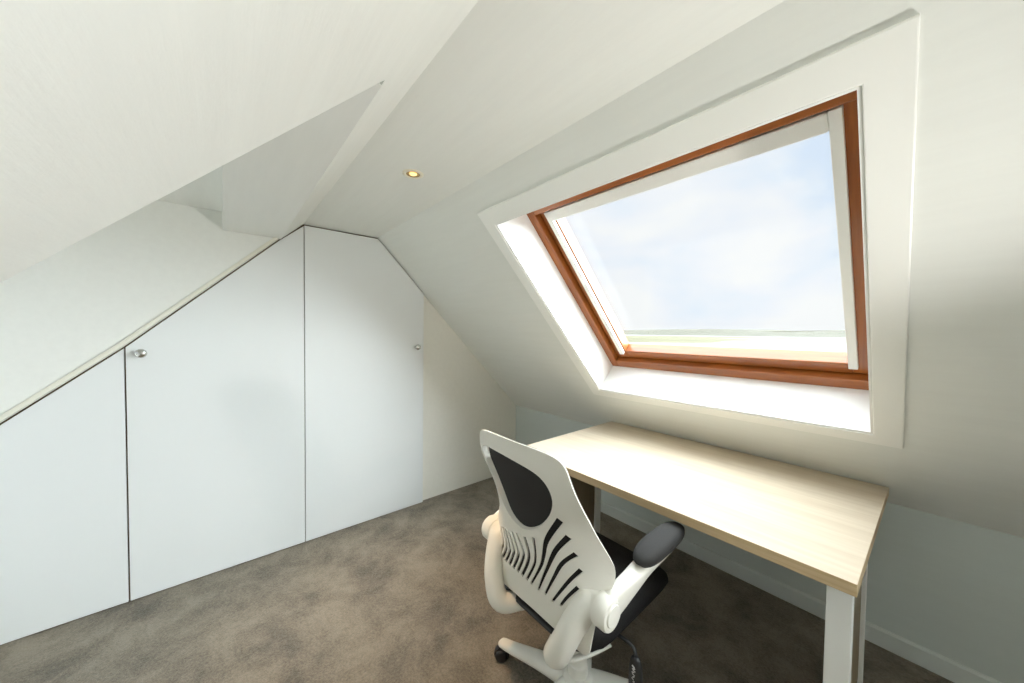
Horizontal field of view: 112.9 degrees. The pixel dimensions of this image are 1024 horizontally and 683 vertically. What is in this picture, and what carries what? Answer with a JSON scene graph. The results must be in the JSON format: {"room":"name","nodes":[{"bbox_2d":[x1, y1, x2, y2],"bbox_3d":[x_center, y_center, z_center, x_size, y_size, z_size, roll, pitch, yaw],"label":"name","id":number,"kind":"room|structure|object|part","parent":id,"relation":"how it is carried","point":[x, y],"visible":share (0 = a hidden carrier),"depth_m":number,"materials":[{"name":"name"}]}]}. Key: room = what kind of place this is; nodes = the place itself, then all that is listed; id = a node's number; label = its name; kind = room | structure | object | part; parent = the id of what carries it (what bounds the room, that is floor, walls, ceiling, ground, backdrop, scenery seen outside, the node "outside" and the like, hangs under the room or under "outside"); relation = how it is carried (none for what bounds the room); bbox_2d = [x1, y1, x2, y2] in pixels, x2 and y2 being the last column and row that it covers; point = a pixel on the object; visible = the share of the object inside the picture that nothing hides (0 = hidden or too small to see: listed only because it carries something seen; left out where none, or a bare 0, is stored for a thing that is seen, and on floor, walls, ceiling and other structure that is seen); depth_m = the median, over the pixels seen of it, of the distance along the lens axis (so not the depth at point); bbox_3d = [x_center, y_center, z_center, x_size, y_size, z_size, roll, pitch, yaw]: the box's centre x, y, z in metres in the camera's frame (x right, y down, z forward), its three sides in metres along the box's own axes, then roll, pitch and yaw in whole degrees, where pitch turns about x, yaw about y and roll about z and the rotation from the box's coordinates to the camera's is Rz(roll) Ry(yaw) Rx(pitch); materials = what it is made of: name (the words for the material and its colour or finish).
{"room":"home office","nodes":[
{"label":"home office","id":0,"kind":"room"},
{"bbox_2d":[158,166,221,211],"bbox_3d":[-1.591,-0.777,0.922,1.225,0.100,1.860,-1,2,-40],"label":"ceiling","id":1,"kind":"structure","parent":0,"point":[205,192],"depth_m":1.72,"materials":[{"name":"paint"}]},
{"bbox_2d":[222,83,380,238],"bbox_3d":[-1.018,-0.701,1.414,0.284,0.144,1.860,-1,2,-40],"label":"wall","id":2,"kind":"structure","parent":1,"relation":"attached to","point":[264,188],"depth_m":1.24,"materials":[{"name":"paint"}]},
{"bbox_2d":[0,0,478,282],"bbox_3d":[0.128,0.013,-0.763,1.634,1.582,3.221,-1,2,-40],"label":"ceiling","id":3,"kind":"structure","parent":0,"point":[109,109],"depth_m":0.39,"materials":[{"name":"paint"}]},
{"bbox_2d":[0,200,515,499],"bbox_3d":[-1.282,0.275,2.465,3.480,2.181,0.136,-1,2,-40],"label":"wall","id":4,"kind":"structure","parent":0,"point":[58,314],"depth_m":1.80,"materials":[{"name":"paint"}]},
{"bbox_2d":[281,51,438,238],"bbox_3d":[-1.061,-0.750,1.705,0.225,0.224,2.439,-1,2,-40],"label":"ceiling","id":5,"kind":"structure","parent":0,"point":[392,90],"depth_m":1.08,"materials":[{"name":"paint"}]},
{"bbox_2d":[0,477,953,682],"bbox_3d":[0.073,1.477,0.877,3.660,0.100,5.900,-1,2,-40],"label":"floor","id":6,"kind":"structure","parent":0,"point":[399,596],"depth_m":1.65,"materials":[{"name":"beige carpet"}]},
{"bbox_2d":[0,225,423,644],"bbox_3d":[-1.819,0.290,2.273,2.372,2.149,0.652,-1,2,-40],"label":"wardrobe","id":7,"kind":"object","parent":6,"relation":"on","point":[280,406],"visible":0.99,"depth_m":2.01,"materials":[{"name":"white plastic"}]},
{"bbox_3d":[-2.285,0.706,1.544,0.711,1.331,0.019,-1,2,-40],"label":"door","id":8,"kind":"part","parent":7,"relation":"part of","materials":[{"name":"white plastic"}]},
{"bbox_3d":[-2.009,-0.017,1.739,1.382,1.316,0.020,-1,2,-40],"label":"trim","id":9,"kind":"part","parent":7,"relation":"part of","materials":[{"name":"beige wood"}]},
{"bbox_3d":[-1.934,0.062,1.772,0.046,0.046,0.052,-1,2,-40],"label":"knob","id":10,"kind":"part","parent":7,"relation":"part of","materials":[{"name":"silver metal"}]},
{"bbox_3d":[-1.701,0.302,2.026,0.796,2.125,0.019,-1,2,-40],"label":"door","id":11,"kind":"part","parent":7,"relation":"part of","materials":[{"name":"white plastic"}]},
{"bbox_3d":[-1.070,0.292,2.565,0.852,2.131,0.019,-1,2,-40],"label":"door","id":12,"kind":"part","parent":7,"relation":"part of","materials":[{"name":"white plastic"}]},
{"bbox_2d":[480,430,684,682],"bbox_3d":[0.235,0.872,1.298,0.801,1.082,0.802,-1,2,-40],"label":"swivel chair","id":13,"kind":"object","parent":6,"relation":"on","point":[545,558],"visible":1,"depth_m":1.14,"materials":[{"name":"white plastic"}]},
{"bbox_2d":[494,645,508,658],"bbox_3d":[-0.046,1.370,1.506,0.068,0.048,0.024,1,2,9],"label":"caster","id":14,"kind":"object","parent":13,"relation":"attached to","point":[499,653],"depth_m":1.49,"materials":[{"name":"black plastic"}]},
{"bbox_3d":[0.071,0.648,1.218,0.170,0.616,0.543,-1,2,-40],"label":"backrest","id":15,"kind":"part","parent":13,"relation":"part of","materials":[{"name":"black"}]},
{"bbox_3d":[0.064,0.651,1.212,0.196,0.641,0.578,-1,2,-40],"label":"backrest frame","id":16,"kind":"part","parent":13,"relation":"part of","materials":[{"name":"white plastic"}]},
{"bbox_3d":[0.258,1.057,1.156,0.164,0.039,0.056,1,2,4],"label":"tilt lever","id":17,"kind":"part","parent":13,"relation":"part of","materials":[{"name":"white plastic"}]},
{"bbox_3d":[0.346,1.032,1.198,0.021,0.052,0.213,-1,2,-42],"label":"rod","id":18,"kind":"part","parent":13,"relation":"part of","materials":[{"name":"grey metal"}]},
{"bbox_2d":[591,531,667,650],"bbox_3d":[0.295,0.951,1.417,0.557,0.077,0.522,-1,2,-40],"label":"seat cushion","id":19,"kind":"object","parent":13,"relation":"on","point":[621,557],"depth_m":1.27,"materials":[{"name":"black fabric"}]},
{"bbox_3d":[0.465,0.791,1.162,0.468,0.144,0.069,-1,2,-39],"label":"arm blade","id":20,"kind":"part","parent":13,"relation":"part of","materials":[{"name":"white plastic"}]},
{"bbox_2d":[528,421,888,682],"bbox_3d":[0.843,1.020,1.738,0.945,0.785,1.407,-1,2,-40],"label":"desk","id":21,"kind":"object","parent":6,"relation":"on","point":[820,526],"visible":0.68,"depth_m":1.37,"materials":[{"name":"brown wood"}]},
{"bbox_3d":[0.356,0.971,2.138,0.505,0.649,0.031,-1,2,-40],"label":"panel","id":22,"kind":"part","parent":21,"relation":"part of","materials":[{"name":"brown wood"}]},
{"bbox_3d":[0.569,1.018,2.321,0.055,0.749,0.055,-1,2,-40],"label":"leg","id":23,"kind":"part","parent":21,"relation":"part of","materials":[{"name":"white metal"}]},
{"bbox_3d":[0.957,1.060,1.003,0.055,0.749,0.055,-1,2,-40],"label":"leg","id":24,"kind":"part","parent":21,"relation":"part of","materials":[{"name":"white metal"}]},
{"bbox_3d":[1.171,1.007,1.183,0.505,0.649,0.031,-1,2,-40],"label":"panel","id":25,"kind":"part","parent":21,"relation":"part of","materials":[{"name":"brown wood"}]},
{"bbox_3d":[1.383,1.055,1.367,0.055,0.749,0.055,-1,2,-40],"label":"leg","id":26,"kind":"part","parent":21,"relation":"part of","materials":[{"name":"white metal"}]},
{"bbox_2d":[303,0,784,237],"bbox_3d":[0.203,-0.819,0.768,0.483,0.200,5.500,-1,2,-40],"label":"ceiling","id":27,"kind":"structure","parent":0,"point":[513,75],"depth_m":0.96,"materials":[{"name":"paint"}]},
{"bbox_2d":[402,169,423,178],"bbox_3d":[-0.441,-0.746,1.515,0.092,0.008,0.092,-1,2,-40],"label":"recessed light","id":28,"kind":"object","parent":27,"relation":"in","point":[410,173],"visible":1,"depth_m":1.51,"materials":[{"name":"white metal"}]},
{"bbox_2d":[377,0,1023,537],"bbox_3d":[1.140,-0.072,1.294,1.612,1.637,5.040,-1,2,-40],"label":"ceiling","id":29,"kind":"structure","parent":0,"point":[961,458],"depth_m":1.01,"materials":[{"name":"paint"}]},
{"bbox_2d":[477,14,920,448],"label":"window","id":30,"kind":"structure","parent":29,"relation":"attached to","point":[829,393],"depth_m":1.23,"materials":[{"name":"white"}]},
{"bbox_3d":[0.462,-0.300,2.030,0.764,0.779,0.030,-1,2,-40],"label":"blind rail","id":31,"kind":"part","parent":30,"relation":"part of","materials":[{"name":"white metal"}]},
{"bbox_3d":[0.525,-0.740,1.345,0.172,0.172,1.226,-1,2,-40],"label":"rail","id":32,"kind":"part","parent":30,"relation":"part of","materials":[{"name":"brown wood"}]},
{"bbox_3d":[1.141,0.076,1.888,0.089,0.089,1.074,-1,2,-40],"label":"rail","id":33,"kind":"part","parent":30,"relation":"part of","materials":[{"name":"brown wood"}]},
{"bbox_3d":[1.167,0.126,1.925,0.133,0.132,1.226,-1,2,-40],"label":"rail","id":34,"kind":"part","parent":30,"relation":"part of","materials":[{"name":"brown wood"}]},
{"bbox_3d":[1.175,-0.268,1.194,0.764,0.779,0.030,-1,2,-40],"label":"blind rail","id":35,"kind":"part","parent":30,"relation":"part of","materials":[{"name":"white metal"}]},
{"bbox_2d":[516,405,1023,682],"bbox_3d":[1.667,1.081,1.762,0.120,0.681,5.000,-1,2,-40],"label":"wall","id":36,"kind":"structure","parent":0,"point":[953,589],"depth_m":1.47,"materials":[{"name":"paint"}]},
{"bbox_2d":[601,501,1001,682],"bbox_3d":[1.632,1.381,1.704,0.014,0.084,4.940,-1,2,-40],"label":"baseboard","id":37,"kind":"structure","parent":36,"relation":"attached to","point":[956,672],"depth_m":1.78,"materials":[{"name":"white paint"}]},
{"label":"outside","id":38,"kind":"structure","parent":0,"visible":0},
{"bbox_2d":[625,335,846,351],"bbox_3d":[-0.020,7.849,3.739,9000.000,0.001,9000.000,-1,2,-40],"label":"ground","id":39,"kind":"structure","parent":38,"point":[782,344],"depth_m":296.08,"materials":[{"name":"beige soil"}]},
{"bbox_2d":[626,336,763,342],"bbox_3d":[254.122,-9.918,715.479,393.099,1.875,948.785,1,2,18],"label":"meadow","id":40,"kind":"structure","parent":39,"relation":"on","point":[629,338],"depth_m":462.97,"materials":[{"name":"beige plant"}]},
{"bbox_2d":[623,329,845,337],"bbox_3d":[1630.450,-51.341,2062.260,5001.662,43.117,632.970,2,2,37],"label":"hills","id":41,"kind":"structure","parent":39,"relation":"on","point":[695,332],"depth_m":2059.73,"materials":[{"name":"white"}]},
{"bbox_2d":[657,336,845,339],"bbox_3d":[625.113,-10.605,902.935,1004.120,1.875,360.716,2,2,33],"label":"meadow","id":42,"kind":"structure","parent":39,"relation":"on","point":[657,336],"depth_m":825.53,"materials":[{"name":"green plant"}]}
]}

